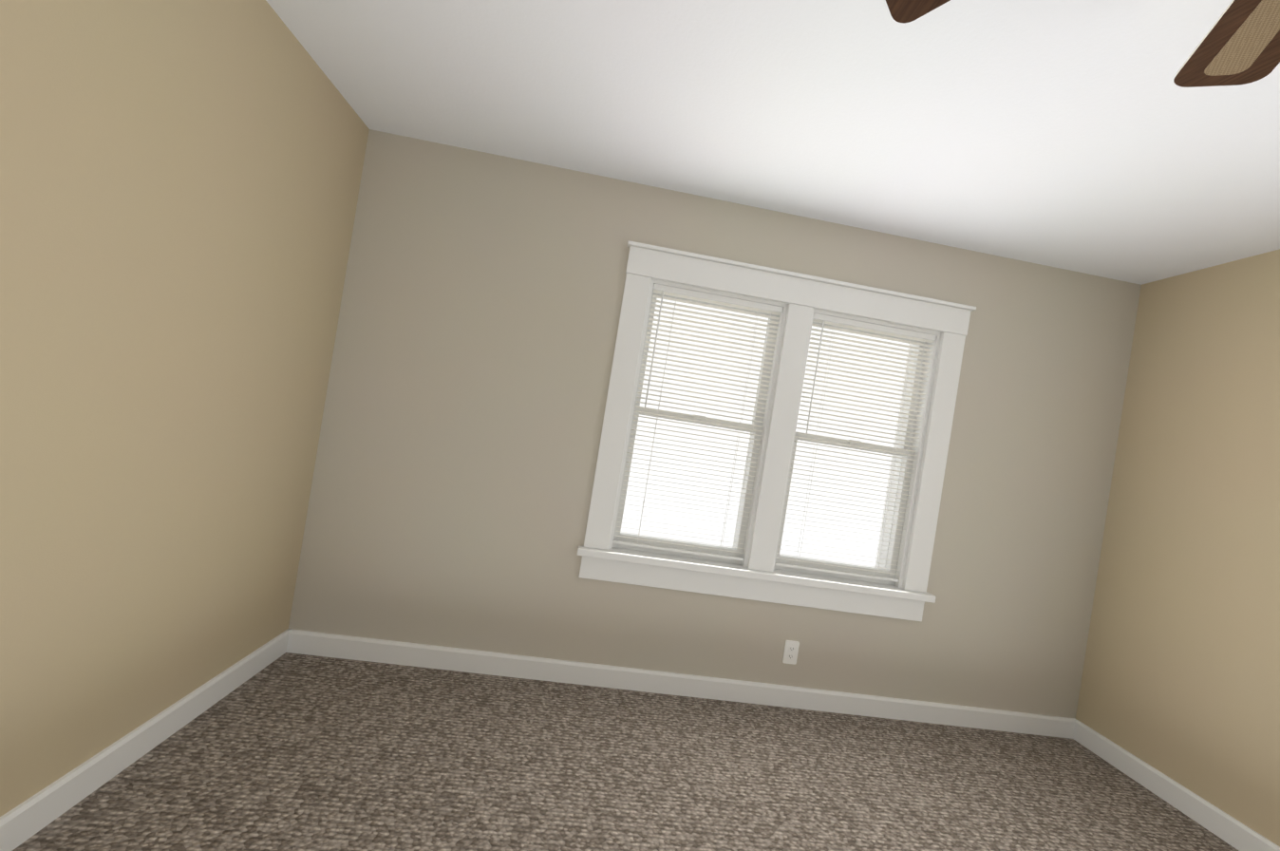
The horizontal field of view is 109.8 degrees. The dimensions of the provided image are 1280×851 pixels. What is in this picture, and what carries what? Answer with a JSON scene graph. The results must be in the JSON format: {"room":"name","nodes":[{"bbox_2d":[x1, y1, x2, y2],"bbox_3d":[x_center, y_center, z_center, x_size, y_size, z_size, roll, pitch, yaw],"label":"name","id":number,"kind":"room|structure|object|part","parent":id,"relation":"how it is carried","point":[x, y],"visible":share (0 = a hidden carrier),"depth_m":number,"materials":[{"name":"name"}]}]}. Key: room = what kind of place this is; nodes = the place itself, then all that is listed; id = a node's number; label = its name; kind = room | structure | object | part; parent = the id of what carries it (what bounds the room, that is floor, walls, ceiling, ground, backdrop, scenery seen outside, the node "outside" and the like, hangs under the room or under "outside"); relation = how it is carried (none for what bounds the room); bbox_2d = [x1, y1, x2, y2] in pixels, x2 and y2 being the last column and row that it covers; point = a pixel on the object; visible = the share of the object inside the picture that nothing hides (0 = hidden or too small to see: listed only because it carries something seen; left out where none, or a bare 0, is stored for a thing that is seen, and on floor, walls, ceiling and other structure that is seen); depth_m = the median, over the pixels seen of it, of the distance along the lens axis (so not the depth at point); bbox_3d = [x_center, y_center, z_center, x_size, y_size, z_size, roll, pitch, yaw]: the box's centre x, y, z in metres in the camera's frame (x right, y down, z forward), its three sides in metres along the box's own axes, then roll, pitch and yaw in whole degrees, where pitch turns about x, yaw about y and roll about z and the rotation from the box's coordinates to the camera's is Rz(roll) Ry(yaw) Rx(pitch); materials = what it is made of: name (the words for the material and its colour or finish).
{"room":"empty bedroom","nodes":[
{"label":"empty bedroom","id":0,"kind":"room"},
{"bbox_2d":[0,0,369,816],"bbox_3d":[-1.385,-0.172,0.077,0.200,2.440,4.400,9,0,-5],"label":"wall","id":1,"kind":"structure","parent":0,"point":[178,186],"depth_m":1.27,"materials":[{"name":"paint"}]},
{"bbox_2d":[0,628,290,850],"bbox_3d":[-1.461,1.001,0.080,0.016,0.100,4.000,9,0,-5],"label":"baseboard","id":2,"kind":"structure","parent":1,"relation":"attached to","point":[23,821],"depth_m":1.35,"materials":[{"name":"white paint"}]},
{"bbox_2d":[12,652,1238,850],"bbox_3d":[0.485,1.409,0.238,4.400,0.100,4.400,9,0,-5],"label":"floor","id":3,"kind":"structure","parent":0,"point":[288,751],"depth_m":1.66,"materials":[{"name":"carpet"}]},
{"bbox_2d":[288,129,1141,717],"bbox_3d":[0.515,0.141,2.338,4.400,2.440,0.200,9,0,-5],"label":"wall","id":4,"kind":"structure","parent":0,"point":[456,460],"depth_m":2.17,"materials":[{"name":"paint"}]},
{"bbox_2d":[285,628,1075,738],"bbox_3d":[0.341,1.297,2.224,4.000,0.100,0.016,9,0,-5],"label":"baseboard","id":5,"kind":"structure","parent":4,"relation":"attached to","point":[386,651],"depth_m":2.20,"materials":[{"name":"white paint"}]},
{"bbox_2d":[577,240,976,621],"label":"window","id":6,"kind":"structure","parent":4,"relation":"in","point":[802,295],"depth_m":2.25,"materials":[{"name":"white paint"}]},
{"bbox_3d":[0.586,0.736,2.336,1.815,0.035,0.285,9,0,-5],"label":"left window stool trim","id":7,"kind":"part","parent":6,"relation":"part of","materials":[{"name":"white wood"}]},
{"bbox_3d":[0.694,0.052,2.331,1.425,1.210,0.042,9,0,-5],"label":"pane","id":8,"kind":"part","parent":6,"relation":"part of","materials":[{"name":"clear glass"}]},
{"bbox_3d":[0.690,0.062,2.366,1.515,1.330,0.172,9,0,-5],"label":"left window sash","id":9,"kind":"part","parent":6,"relation":"part of","materials":[{"name":"white wood"}]},
{"bbox_2d":[613,283,936,582],"bbox_3d":[0.699,0.055,2.267,1.483,1.288,0.039,9,0,-5],"label":"window blind","id":10,"kind":"object","parent":6,"relation":"attached to","point":[757,307],"visible":0.88,"depth_m":2.27,"materials":[{"name":"white paint"}]},
{"bbox_2d":[782,640,799,664],"bbox_3d":[0.759,1.140,2.260,0.072,0.116,0.009,9,0,-5],"label":"electrical outlet","id":11,"kind":"object","parent":4,"relation":"attached to","point":[790,651],"visible":1,"depth_m":2.26,"materials":[{"name":"white plastic"}]},
{"bbox_2d":[265,0,1279,284],"bbox_3d":[0.880,-1.100,0.252,4.400,0.100,4.400,9,0,-5],"label":"ceiling","id":12,"kind":"structure","parent":0,"point":[1088,137],"depth_m":1.55,"materials":[{"name":"paint"}]},
{"bbox_2d":[885,0,1279,87],"bbox_3d":[0.979,-0.823,0.394,1.340,0.415,1.284,9,0,-5],"label":"fan","id":13,"kind":"object","parent":12,"relation":"hanging from","point":[1239,44],"visible":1,"depth_m":0.95,"materials":[{"name":"brown wood"}]},
{"bbox_2d":[1075,248,1279,846],"bbox_3d":[2.750,0.481,0.413,0.200,2.440,4.400,9,0,-5],"label":"wall","id":14,"kind":"structure","parent":0,"point":[1180,681],"depth_m":2.03,"materials":[{"name":"paint"}]},
{"bbox_2d":[1072,717,1279,850],"bbox_3d":[2.462,1.620,0.398,0.016,0.100,4.000,9,0,-5],"label":"baseboard","id":15,"kind":"structure","parent":14,"relation":"attached to","point":[1231,830],"depth_m":1.95,"materials":[{"name":"white paint"}]}
]}

